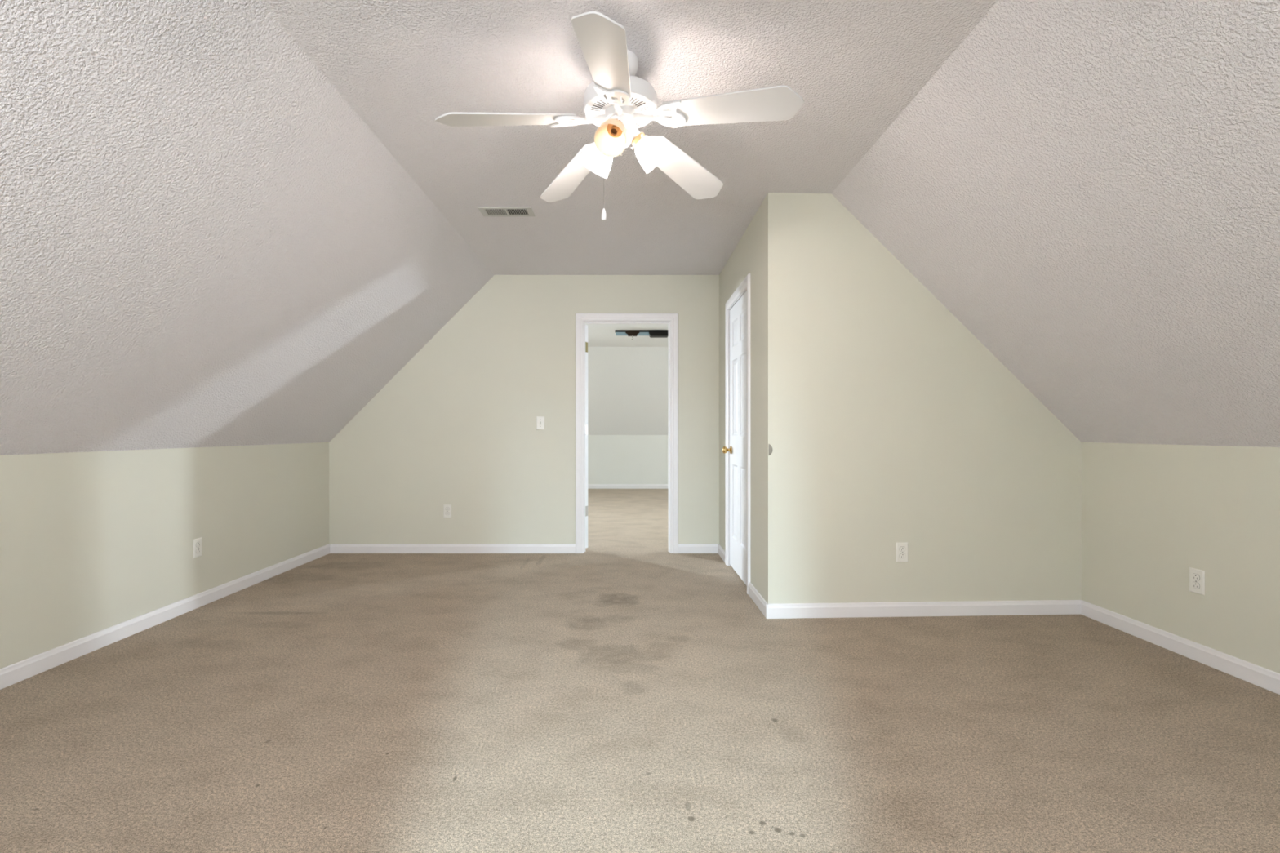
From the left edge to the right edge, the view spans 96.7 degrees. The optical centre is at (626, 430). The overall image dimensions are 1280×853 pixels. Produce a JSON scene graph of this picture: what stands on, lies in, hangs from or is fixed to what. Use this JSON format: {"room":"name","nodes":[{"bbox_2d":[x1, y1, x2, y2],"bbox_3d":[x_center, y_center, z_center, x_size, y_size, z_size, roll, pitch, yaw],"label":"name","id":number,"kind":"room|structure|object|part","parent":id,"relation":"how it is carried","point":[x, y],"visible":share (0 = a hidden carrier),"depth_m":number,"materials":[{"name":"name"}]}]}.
{"room":"empty attic room","nodes":[
{"label":"empty attic room","id":0,"kind":"room"},
{"bbox_2d":[0,442,328,668],"bbox_3d":[-2.662,0.589,1.895,0.100,0.972,6.190,0,0,0],"label":"wall","id":1,"kind":"structure","parent":0,"point":[91,542],"depth_m":3.02,"materials":[{"name":"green paint"}]},
{"bbox_2d":[0,543,329,689],"bbox_3d":[-2.605,1.034,1.895,0.014,0.082,6.190,0,0,0],"label":"baseboard","id":2,"kind":"structure","parent":1,"relation":"attached to","point":[11,674],"depth_m":3.01,"materials":[{"name":"white wood"}]},
{"bbox_2d":[193,537,201,558],"bbox_3d":[-2.608,0.713,3.460,0.008,0.115,0.070,0,0,0],"label":"wall outlet","id":3,"kind":"object","parent":1,"relation":"attached to","point":[197,542],"visible":1,"depth_m":3.45,"materials":[{"name":"white plastic"}]},
{"bbox_2d":[195,548,200,553],"bbox_3d":[-2.606,0.732,3.460,0.003,0.029,0.038,0,0,0],"label":"socket","id":4,"kind":"object","parent":3,"relation":"attached to","point":[197,550],"depth_m":3.46,"materials":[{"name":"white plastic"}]},
{"bbox_2d":[195,542,200,546],"bbox_3d":[-2.606,0.693,3.460,0.003,0.029,0.038,0,0,0],"label":"socket","id":5,"kind":"object","parent":3,"relation":"attached to","point":[197,544],"depth_m":3.46,"materials":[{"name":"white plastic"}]},
{"bbox_2d":[0,0,493,455],"bbox_3d":[-1.923,-0.666,1.895,1.521,1.538,6.190,0,0,0],"label":"ceiling","id":6,"kind":"structure","parent":0,"point":[204,242],"depth_m":2.30,"materials":[{"name":"white paint"}]},
{"bbox_2d":[328,275,719,545],"bbox_3d":[0.650,-0.195,5.050,11.900,2.540,0.120,0,0,0],"label":"wall","id":7,"kind":"structure","parent":0,"point":[455,426],"depth_m":4.99,"materials":[{"name":"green paint"}]},
{"bbox_2d":[443,504,451,517],"bbox_3d":[-1.573,0.707,4.986,0.070,0.115,0.008,0,0,0],"label":"wall outlet","id":8,"kind":"object","parent":7,"relation":"attached to","point":[446,508],"visible":1,"depth_m":4.99,"materials":[{"name":"white plastic"}]},
{"bbox_2d":[329,543,575,553],"bbox_3d":[-1.522,1.034,4.983,2.152,0.082,0.014,0,0,0],"label":"baseboard","id":9,"kind":"structure","parent":7,"relation":"attached to","point":[334,548],"depth_m":4.98,"materials":[{"name":"white wood"}]},
{"bbox_2d":[536,416,544,429],"bbox_3d":[-0.757,-0.066,4.981,0.070,0.115,0.018,0,0,0],"label":"light switch","id":10,"kind":"object","parent":7,"relation":"attached to","point":[540,420],"visible":1,"depth_m":4.99,"materials":[{"name":"white plastic"}]},
{"bbox_2d":[585,324,587,548],"bbox_3d":[-0.625,0.053,5.392,0.760,2.012,0.110,0,0,40],"label":"door","id":11,"kind":"structure","parent":7,"relation":"in","point":[586,326],"depth_m":5.13,"materials":[{"name":"white paint"}]},
{"bbox_2d":[575,313,678,553],"bbox_3d":[0.000,0.022,5.041,0.902,2.105,0.138,0,0,0],"label":"door frame","id":12,"kind":"structure","parent":7,"relation":"attached to","point":[581,319],"depth_m":4.98,"materials":[{"name":"white wood"}]},
{"bbox_2d":[678,543,717,553],"bbox_3d":[0.621,1.034,4.983,0.350,0.082,0.014,0,0,0],"label":"baseboard","id":13,"kind":"structure","parent":7,"relation":"attached to","point":[682,548],"depth_m":4.98,"materials":[{"name":"white wood"}]},
{"bbox_2d":[585,324,668,346],"bbox_3d":[0.650,-1.415,7.200,11.700,0.100,4.180,0,0,0],"label":"ceiling","id":14,"kind":"structure","parent":0,"point":[598,335],"depth_m":8.35,"materials":[{"name":"white paint"}]},
{"bbox_2d":[614,329,668,339],"bbox_3d":[0.204,-1.300,7.770,0.730,0.130,0.160,0,0,0],"label":"ceiling fan","id":15,"kind":"object","parent":14,"relation":"attached to","point":[651,333],"visible":0.94,"depth_m":7.72,"materials":[{"name":"black metal"}]},
{"bbox_3d":[0.085,-1.321,7.763,0.475,0.046,0.063,0,0,0],"label":"rail","id":16,"kind":"part","parent":15,"relation":"part of","materials":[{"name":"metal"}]},
{"bbox_3d":[0.204,-1.353,7.765,0.730,0.025,0.090,0,0,0],"label":"mounting rail","id":17,"kind":"part","parent":15,"relation":"part of","materials":[{"name":"black metal"}]},
{"bbox_2d":[587,346,668,435],"bbox_3d":[0.650,-0.675,9.935,11.700,1.520,1.330,0,0,0],"label":"ceiling","id":18,"kind":"structure","parent":0,"point":[628,387],"depth_m":9.85,"materials":[{"name":"white paint"}]},
{"bbox_2d":[587,435,668,484],"bbox_3d":[0.650,0.580,10.570,11.700,0.990,0.100,0,0,0],"label":"wall","id":19,"kind":"structure","parent":0,"point":[611,459],"depth_m":10.52,"materials":[{"name":"paint"}]},
{"bbox_2d":[587,484,668,488],"bbox_3d":[0.650,1.034,10.513,11.700,0.082,0.014,0,0,0],"label":"baseboard","id":20,"kind":"structure","parent":19,"relation":"attached to","point":[589,486],"depth_m":10.51,"materials":[{"name":"white wood"}]},
{"bbox_2d":[260,0,998,275],"bbox_3d":[0.008,-1.415,1.895,2.380,0.100,6.190,0,0,0],"label":"ceiling","id":21,"kind":"structure","parent":0,"point":[401,65],"depth_m":2.29,"materials":[{"name":"white paint"}]},
{"bbox_2d":[477,206,534,216],"bbox_3d":[-0.747,-1.360,3.541,0.326,0.011,0.144,0,0,0],"label":"ceiling vent","id":22,"kind":"object","parent":21,"relation":"in","point":[485,211],"visible":1,"depth_m":3.53,"materials":[{"name":"grey metal"}]},
{"bbox_2d":[435,11,804,220],"bbox_3d":[-0.041,-1.066,2.057,1.235,0.598,1.210,0,0,0],"label":"ceiling fan","id":23,"kind":"object","parent":21,"relation":"hanging from","point":[617,101],"visible":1,"depth_m":2.00,"materials":[{"name":"white metal"}]},
{"bbox_3d":[-0.425,-1.098,2.007,0.482,0.006,0.148,-7,15,-13],"label":"blade","id":24,"kind":"part","parent":23,"relation":"part of","materials":[{"name":"white wood"}]},
{"bbox_3d":[-0.236,-1.098,2.453,0.148,0.006,0.482,-15,1,-32],"label":"blade","id":25,"kind":"part","parent":23,"relation":"part of","materials":[{"name":"white"}]},
{"bbox_3d":[-0.126,-1.137,2.077,0.110,0.034,0.028,-7,15,-13],"label":"iron arm","id":26,"kind":"part","parent":23,"relation":"part of","materials":[{"name":"white metal"}]},
{"bbox_3d":[-0.115,-1.030,2.183,0.124,0.130,0.122,0,0,0],"label":"lamp shade","id":27,"kind":"part","parent":23,"relation":"part of","materials":[{"name":"white glass"}]},
{"bbox_3d":[-0.060,-1.098,1.690,0.148,0.006,0.482,13,8,3],"label":"blade","id":28,"kind":"part","parent":23,"relation":"part of","materials":[{"name":"white wood"}]},
{"bbox_3d":[-0.077,-0.953,2.077,0.017,0.291,0.002,0,0,-22],"label":"pull chain","id":29,"kind":"part","parent":23,"relation":"part of","materials":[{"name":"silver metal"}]},
{"bbox_3d":[-0.057,-1.030,1.986,0.114,0.130,0.128,0,0,0],"label":"lamp shade","id":30,"kind":"part","parent":23,"relation":"part of","materials":[{"name":"beige glass"}]},
{"bbox_2d":[609,125,618,136],"bbox_3d":[-0.044,-1.064,2.018,0.027,0.036,0.036,0,0,14],"label":"bulb socket","id":31,"kind":"object","parent":23,"relation":"attached to","point":[614,130],"depth_m":2.02,"materials":[{"name":"brown"}]},
{"bbox_3d":[-0.034,-1.137,1.996,0.028,0.034,0.110,13,8,3],"label":"iron arm","id":32,"kind":"part","parent":23,"relation":"part of","materials":[{"name":"white metal"}]},
{"bbox_3d":[0.045,-1.137,2.178,0.028,0.034,0.110,-16,-18,38],"label":"iron arm","id":33,"kind":"part","parent":23,"relation":"part of","materials":[{"name":"white metal"}]},
{"bbox_3d":[0.071,-1.137,2.059,0.110,0.034,0.028,8,-10,23],"label":"iron arm","id":34,"kind":"part","parent":23,"relation":"part of","materials":[{"name":"white metal"}]},
{"bbox_3d":[0.092,-1.032,2.134,0.129,0.130,0.114,0,0,0],"label":"lamp shade","id":35,"kind":"part","parent":23,"relation":"part of","materials":[{"name":"white glass"}]},
{"bbox_3d":[0.246,-1.098,2.411,0.148,0.006,0.482,-16,-18,38],"label":"blade","id":36,"kind":"part","parent":23,"relation":"part of","materials":[{"name":"white"}]},
{"bbox_3d":[0.355,-1.098,1.939,0.482,0.006,0.148,8,-10,23],"label":"blade","id":37,"kind":"part","parent":23,"relation":"part of","materials":[{"name":"white wood"}]},
{"bbox_2d":[0,488,1279,852],"bbox_3d":[0.650,1.135,3.750,12.300,0.120,14.100,0,0,0],"label":"floor","id":38,"kind":"structure","parent":0,"point":[624,694],"depth_m":2.08,"materials":[{"name":"beige carpet"}]},
{"bbox_2d":[719,193,768,603],"bbox_3d":[0.860,-0.145,4.126,0.100,2.440,1.728,0,0,0],"label":"wall","id":39,"kind":"structure","parent":0,"point":[750,255],"depth_m":3.58,"materials":[{"name":"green paint"}]},
{"bbox_2d":[717,543,725,563],"bbox_3d":[0.803,1.034,4.785,0.014,0.082,0.410,0,0,0],"label":"baseboard","id":40,"kind":"structure","parent":39,"relation":"attached to","point":[722,553],"depth_m":4.78,"materials":[{"name":"white wood"}]},
{"bbox_2d":[722,290,746,586],"bbox_3d":[0.798,0.053,4.152,0.105,2.012,0.714,0,0,0],"label":"door","id":41,"kind":"structure","parent":39,"relation":"in","point":[738,313],"depth_m":4.13,"materials":[{"name":"white paint"}]},
{"bbox_3d":[0.781,0.152,4.447,0.070,0.064,0.064,0,0,0],"label":"knob","id":42,"kind":"part","parent":41,"relation":"part of","materials":[{"name":"gold metal"}]},
{"bbox_2d":[725,273,750,594],"bbox_3d":[0.851,0.022,4.156,0.118,2.105,0.858,0,0,0],"label":"door frame","id":43,"kind":"structure","parent":39,"relation":"attached to","point":[744,286],"depth_m":4.13,"materials":[{"name":"white wood"}]},
{"bbox_2d":[748,582,768,618],"bbox_3d":[0.803,1.034,3.490,0.014,0.082,0.484,0,0,0],"label":"baseboard","id":44,"kind":"structure","parent":39,"relation":"attached to","point":[756,597],"depth_m":3.46,"materials":[{"name":"white wood"}]},
{"bbox_2d":[768,192,1081,604],"bbox_3d":[1.789,-0.145,3.351,1.963,2.440,0.100,0,0,-2],"label":"wall","id":45,"kind":"structure","parent":0,"point":[891,422],"depth_m":3.29,"materials":[{"name":"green paint"}]},
{"bbox_2d":[768,444,772,455],"bbox_3d":[0.824,0.110,3.260,0.022,0.068,0.006,0,0,-3],"label":"bumper cover","id":46,"kind":"object","parent":45,"relation":"attached to","point":[770,446],"visible":1,"depth_m":3.26,"materials":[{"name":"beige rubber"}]},
{"bbox_2d":[896,542,907,562],"bbox_3d":[1.594,0.705,3.291,0.070,0.115,0.008,0,0,-3],"label":"wall outlet","id":47,"kind":"object","parent":45,"relation":"attached to","point":[901,547],"visible":1,"depth_m":3.29,"materials":[{"name":"white plastic"}]},
{"bbox_2d":[899,553,906,558],"bbox_3d":[1.594,0.724,3.288,0.037,0.029,0.003,0,0,-2],"label":"socket","id":48,"kind":"object","parent":47,"relation":"attached to","point":[902,555],"depth_m":3.29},
{"bbox_2d":[899,546,906,551],"bbox_3d":[1.594,0.685,3.288,0.037,0.029,0.003,0,0,-2],"label":"socket","id":49,"kind":"object","parent":47,"relation":"attached to","point":[902,548],"depth_m":3.29,"materials":[{"name":"white plastic"}]},
{"bbox_2d":[765,600,1080,618],"bbox_3d":[1.732,1.034,3.294,1.874,0.082,0.014,0,0,-2],"label":"baseboard","id":50,"kind":"structure","parent":45,"relation":"attached to","point":[972,608],"depth_m":3.29,"materials":[{"name":"white wood"}]},
{"bbox_2d":[831,0,1279,447],"bbox_3d":[1.958,-0.684,1.080,1.559,1.506,4.560,0,0,0],"label":"ceiling","id":51,"kind":"structure","parent":0,"point":[1091,188],"depth_m":2.13,"materials":[{"name":"white paint"}]},
{"bbox_2d":[1081,442,1279,673],"bbox_3d":[2.718,0.572,1.125,0.100,1.006,4.650,0,0,0],"label":"wall","id":52,"kind":"structure","parent":0,"point":[1151,513],"depth_m":2.71,"materials":[{"name":"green paint"}]},
{"bbox_2d":[1080,600,1279,694],"bbox_3d":[2.661,1.034,1.070,0.014,0.082,4.540,0,0,0],"label":"baseboard","id":53,"kind":"structure","parent":52,"relation":"attached to","point":[1269,680],"depth_m":2.69,"materials":[{"name":"white wood"}]},
{"bbox_2d":[1189,567,1204,595],"bbox_3d":[2.664,0.705,2.661,0.008,0.115,0.070,0,0,0],"label":"wall outlet","id":54,"kind":"object","parent":52,"relation":"attached to","point":[1197,577],"visible":1,"depth_m":2.66,"materials":[{"name":"white plastic"}]},
{"bbox_2d":[1191,582,1199,589],"bbox_3d":[2.662,0.724,2.661,0.003,0.029,0.038,0,0,0],"label":"socket","id":55,"kind":"object","parent":54,"relation":"attached to","point":[1195,585],"depth_m":2.66,"materials":[{"name":"white plastic"}]},
{"bbox_2d":[1191,573,1199,580],"bbox_3d":[2.662,0.685,2.661,0.003,0.029,0.038,0,0,0],"label":"socket","id":56,"kind":"object","parent":54,"relation":"attached to","point":[1195,576],"depth_m":2.66,"materials":[{"name":"white plastic"}]}
]}

